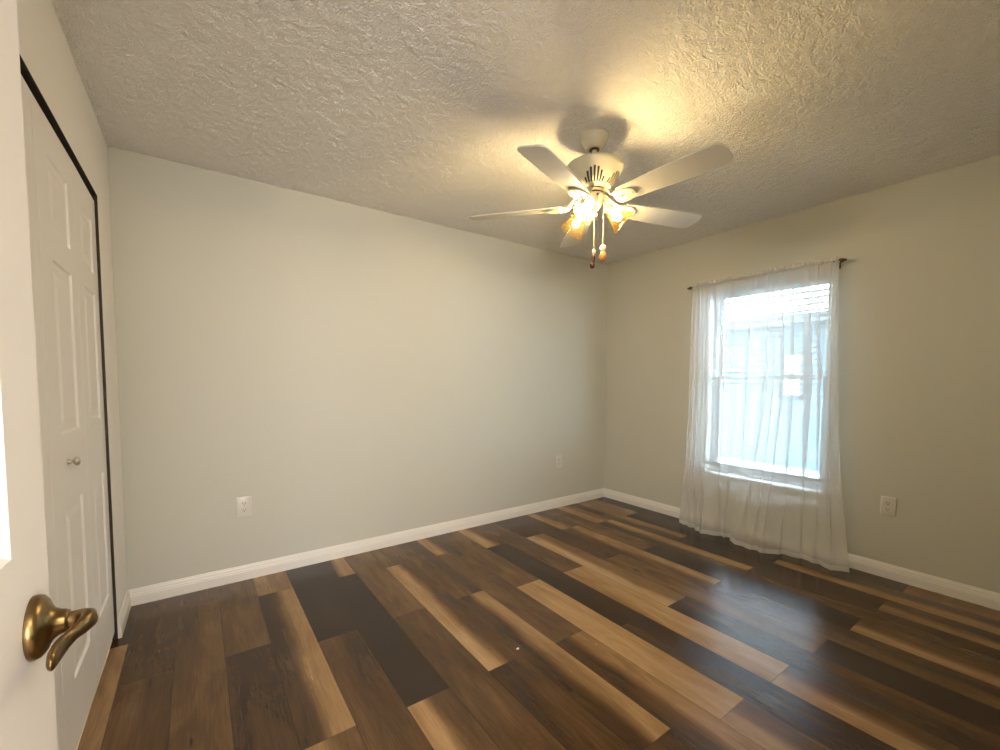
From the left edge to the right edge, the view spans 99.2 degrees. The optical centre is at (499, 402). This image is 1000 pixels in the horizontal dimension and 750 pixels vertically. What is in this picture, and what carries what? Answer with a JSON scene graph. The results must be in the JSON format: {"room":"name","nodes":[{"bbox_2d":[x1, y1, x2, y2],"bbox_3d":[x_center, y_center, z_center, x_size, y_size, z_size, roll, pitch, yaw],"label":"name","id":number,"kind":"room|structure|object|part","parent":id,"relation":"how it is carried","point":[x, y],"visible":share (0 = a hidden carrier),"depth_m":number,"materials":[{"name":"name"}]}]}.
{"room":"empty bedroom","nodes":[
{"label":"empty bedroom","id":0,"kind":"room"},
{"bbox_2d":[17,0,126,625],"bbox_3d":[-1.149,-0.021,0.937,0.100,2.510,3.180,-2,4,-35],"label":"wall","id":1,"kind":"structure","parent":0,"point":[44,49],"depth_m":1.79,"materials":[{"name":"white paint"}]},
{"bbox_2d":[21,75,65,749],"bbox_3d":[-1.167,0.141,1.040,0.064,1.997,0.470,-2,4,-36],"label":"door","id":2,"kind":"structure","parent":1,"relation":"in","point":[26,101],"depth_m":1.19,"materials":[{"name":"white paint"}]},
{"bbox_2d":[30,91,97,749],"bbox_3d":[-1.441,0.120,1.425,0.064,1.997,0.470,-2,4,-35],"label":"door","id":3,"kind":"structure","parent":1,"relation":"in","point":[53,172],"depth_m":1.39,"materials":[{"name":"white paint"}]},
{"bbox_3d":[-1.401,0.192,1.401,0.030,0.029,0.029,-2,4,-35],"label":"knob","id":4,"kind":"part","parent":3,"relation":"part of","materials":[{"name":"silver metal"}]},
{"bbox_2d":[19,53,117,639],"bbox_3d":[-1.334,0.137,1.210,0.094,2.065,1.821,-2,4,-35],"label":"door frame","id":5,"kind":"structure","parent":1,"relation":"attached to","point":[25,73],"depth_m":1.93,"materials":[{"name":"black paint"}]},
{"bbox_2d":[72,162,114,683],"bbox_3d":[-1.714,0.100,1.784,0.033,1.997,0.430,-2,4,-36],"label":"door","id":6,"kind":"structure","parent":1,"relation":"in","point":[84,209],"depth_m":1.77,"materials":[{"name":"white paint"}]},
{"bbox_2d":[117,590,130,638],"bbox_3d":[-1.921,1.072,2.181,0.014,0.090,0.359,-2,4,-35],"label":"baseboard","id":7,"kind":"structure","parent":1,"relation":"attached to","point":[124,613],"depth_m":2.14,"materials":[{"name":"white paint"}]},
{"bbox_2d":[107,146,607,589],"bbox_3d":[-0.777,-0.143,3.221,4.953,2.510,0.120,-2,4,-35],"label":"wall","id":8,"kind":"structure","parent":0,"point":[348,370],"depth_m":2.85,"materials":[{"name":"grey paint"}]},
{"bbox_2d":[236,496,251,517],"bbox_3d":[-1.574,0.638,2.619,0.085,0.125,0.009,-2,4,-35],"label":"wall outlet","id":9,"kind":"object","parent":8,"relation":"attached to","point":[243,504],"visible":1,"depth_m":2.62,"materials":[{"name":"white plastic"}]},
{"bbox_2d":[129,488,603,605],"bbox_3d":[-0.455,1.009,3.431,3.853,0.090,0.014,-2,4,-35],"label":"baseboard","id":10,"kind":"structure","parent":8,"relation":"attached to","point":[141,595],"depth_m":2.92,"materials":[{"name":"white paint"}]},
{"bbox_2d":[555,455,561,467],"bbox_3d":[0.572,0.567,4.139,0.085,0.125,0.009,-2,4,-35],"label":"wall outlet","id":11,"kind":"object","parent":8,"relation":"attached to","point":[558,464],"visible":1,"depth_m":4.13,"materials":[{"name":"white plastic"}]},
{"bbox_2d":[51,0,999,264],"bbox_3d":[0.138,-1.377,1.868,4.953,0.156,3.330,-2,4,-35],"label":"ceiling","id":12,"kind":"structure","parent":0,"point":[423,110],"depth_m":1.81,"materials":[{"name":"white paint"}]},
{"bbox_2d":[469,128,732,268],"bbox_3d":[0.496,-0.987,2.088,1.250,0.656,1.211,-2,4,-35],"label":"ceiling fan","id":13,"kind":"object","parent":12,"relation":"hanging from","point":[590,175],"visible":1,"depth_m":2.01,"materials":[{"name":"white metal"}]},
{"bbox_3d":[0.082,-0.990,2.227,0.496,0.006,0.131,1,16,16],"label":"blade","id":14,"kind":"part","parent":13,"relation":"part of","materials":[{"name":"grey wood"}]},
{"bbox_3d":[0.244,-0.966,1.787,0.131,0.006,0.496,17,12,32],"label":"blade","id":15,"kind":"part","parent":13,"relation":"part of","materials":[{"name":"grey wood"}]},
{"bbox_3d":[0.450,-1.004,2.516,0.131,0.006,0.496,-12,3,-1],"label":"blade","id":16,"kind":"part","parent":13,"relation":"part of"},
{"bbox_3d":[0.405,-0.945,2.213,0.038,0.058,0.062,-2,4,-35],"label":"light bulb","id":17,"kind":"part","parent":13,"relation":"part of","materials":[{"name":"white glass"}]},
{"bbox_3d":[0.431,-0.983,2.172,0.049,0.070,0.069,-2,4,-35],"label":"light arm","id":18,"kind":"part","parent":13,"relation":"part of","materials":[{"name":"white metal"}]},
{"bbox_3d":[0.413,-0.934,2.022,0.037,0.058,0.061,1,3,14],"label":"light bulb","id":19,"kind":"part","parent":13,"relation":"part of","materials":[{"name":"white glass"}]},
{"bbox_3d":[0.437,-0.977,2.061,0.049,0.070,0.069,2,3,27],"label":"light arm","id":20,"kind":"part","parent":13,"relation":"part of","materials":[{"name":"white metal"}]},
{"bbox_3d":[0.530,-0.980,2.122,0.069,0.070,0.049,0,3,-3],"label":"light arm","id":21,"kind":"part","parent":13,"relation":"part of","materials":[{"name":"white metal"}]},
{"bbox_3d":[0.576,-0.940,2.129,0.061,0.058,0.037,1,3,9],"label":"light bulb","id":22,"kind":"part","parent":13,"relation":"part of","materials":[{"name":"white glass"}]},
{"bbox_3d":[0.840,-0.989,2.256,0.496,0.006,0.131,-1,-9,-20],"label":"blade","id":23,"kind":"part","parent":13,"relation":"part of","materials":[{"name":"grey wood"}]},
{"bbox_3d":[0.712,-0.965,1.805,0.131,0.006,0.496,14,-6,-38],"label":"blade","id":24,"kind":"part","parent":13,"relation":"part of","materials":[{"name":"grey wood"}]},
{"bbox_2d":[77,497,999,749],"bbox_3d":[0.457,1.126,2.131,3.873,0.001,3.202,-2,4,-35],"label":"floor","id":25,"kind":"structure","parent":0,"point":[632,627],"depth_m":1.90,"materials":[{"name":"wood"}]},
{"bbox_2d":[604,155,999,593],"bbox_3d":[2.061,-0.139,3.284,0.150,2.510,3.300,-2,4,-35],"label":"wall","id":26,"kind":"structure","parent":0,"point":[913,411],"depth_m":2.74,"materials":[{"name":"grey paint"}]},
{"bbox_2d":[687,258,846,292],"bbox_3d":[1.940,-0.942,3.201,0.096,0.055,1.099,-2,4,-35],"label":"curtain rod","id":27,"kind":"object","parent":26,"relation":"attached to","point":[839,261],"visible":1,"depth_m":3.06,"materials":[{"name":"brown metal"}]},
{"bbox_2d":[702,279,832,496],"bbox_3d":[2.050,-0.148,3.285,0.157,1.543,0.885,-2,4,-35],"label":"window","id":28,"kind":"structure","parent":26,"relation":"in","point":[805,486],"depth_m":3.35,"materials":[{"name":"white plastic"}]},
{"bbox_3d":[2.022,0.614,3.307,0.092,0.020,0.885,-2,4,-35],"label":"sill","id":29,"kind":"part","parent":28,"relation":"part of","materials":[{"name":"white stone"}]},
{"bbox_2d":[707,271,833,482],"bbox_3d":[2.024,-0.189,3.265,0.070,1.455,0.829,-2,4,-35],"label":"window blind","id":30,"kind":"object","parent":28,"relation":"attached to","point":[828,275],"visible":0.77,"depth_m":3.20,"materials":[{"name":"grey plastic"}]},
{"bbox_3d":[1.859,-0.183,3.509,0.053,1.397,0.003,-2,4,-35],"label":"ladder cord","id":31,"kind":"part","parent":30,"relation":"part of","materials":[{"name":"white fabric"}]},
{"bbox_3d":[2.029,-0.170,3.269,0.053,1.397,0.003,-2,4,-35],"label":"ladder cord","id":32,"kind":"part","parent":30,"relation":"part of","materials":[{"name":"white fabric"}]},
{"bbox_3d":[2.027,0.528,3.307,0.050,0.018,0.829,-2,4,-35],"label":"rail","id":33,"kind":"part","parent":30,"relation":"part of","materials":[{"name":"grey plastic"}]},
{"bbox_3d":[2.200,-0.157,3.030,0.053,1.397,0.003,-2,4,-35],"label":"ladder cord","id":34,"kind":"part","parent":30,"relation":"part of","materials":[{"name":"white fabric"}]},
{"bbox_3d":[2.222,-0.523,2.921,0.014,0.693,0.015,-2,4,-35],"label":"lift cord","id":35,"kind":"part","parent":30,"relation":"part of","materials":[{"name":"white fabric"}]},
{"bbox_3d":[2.079,0.181,3.324,0.022,0.786,0.785,-2,4,-35],"label":"sash","id":36,"kind":"part","parent":28,"relation":"part of","materials":[{"name":"white plastic"}]},
{"bbox_3d":[2.102,-0.536,3.301,0.022,0.709,0.785,-2,4,-35],"label":"sash","id":37,"kind":"part","parent":28,"relation":"part of","materials":[{"name":"white plastic"}]},
{"bbox_2d":[604,488,999,610],"bbox_3d":[1.992,1.022,3.299,0.014,0.090,3.060,-2,4,-35],"label":"baseboard","id":38,"kind":"structure","parent":26,"relation":"attached to","point":[964,592],"depth_m":2.90,"materials":[{"name":"white paint"}]},
{"bbox_2d":[880,496,896,516],"bbox_3d":[2.430,0.646,2.666,0.009,0.117,0.075,-2,4,-35],"label":"wall outlet","id":39,"kind":"object","parent":26,"relation":"attached to","point":[888,504],"visible":1,"depth_m":2.66,"materials":[{"name":"white plastic"}]},
{"bbox_2d":[884,507,891,511],"bbox_3d":[2.429,0.665,2.666,0.004,0.028,0.034,-2,4,-35],"label":"socket","id":40,"kind":"object","parent":39,"relation":"attached to","point":[886,509],"depth_m":2.66,"materials":[{"name":"white plastic"}]},
{"bbox_3d":[1.369,-0.010,0.848,4.103,2.510,0.120,-2,4,-35],"label":"wall","id":41,"kind":"structure","parent":0,"visible":0},
{"bbox_2d":[0,0,97,749],"bbox_3d":[-0.327,0.202,0.218,0.089,2.030,0.764,-2,4,-35],"label":"door","id":42,"kind":"structure","parent":41,"relation":"in","point":[30,621],"depth_m":0.45,"materials":[{"name":"white paint"}]},
{"bbox_3d":[-0.461,0.250,0.460,0.032,0.032,0.094,-2,4,-35],"label":"handle lever","id":43,"kind":"part","parent":42,"relation":"part of","materials":[{"name":"gold metal"}]},
{"label":"outside","id":44,"kind":"structure","parent":0,"visible":0},
{"bbox_2d":[719,457,818,478],"bbox_3d":[5.733,0.852,12.124,15.997,0.100,21.000,-2,4,-35],"label":"ground","id":45,"kind":"structure","parent":44,"point":[776,467],"depth_m":7.07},
{"bbox_2d":[720,310,826,471],"bbox_3d":[5.653,-0.512,10.764,6.520,2.870,13.900,-2,4,-35],"label":"neighboring house","id":46,"kind":"structure","parent":45,"relation":"on","point":[810,442],"depth_m":7.23,"materials":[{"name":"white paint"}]},
{"bbox_3d":[4.819,-0.463,7.012,0.010,0.670,0.250,-2,4,-35],"label":"pane","id":47,"kind":"part","parent":46,"relation":"part of","materials":[{"name":"white glass"}]}
]}

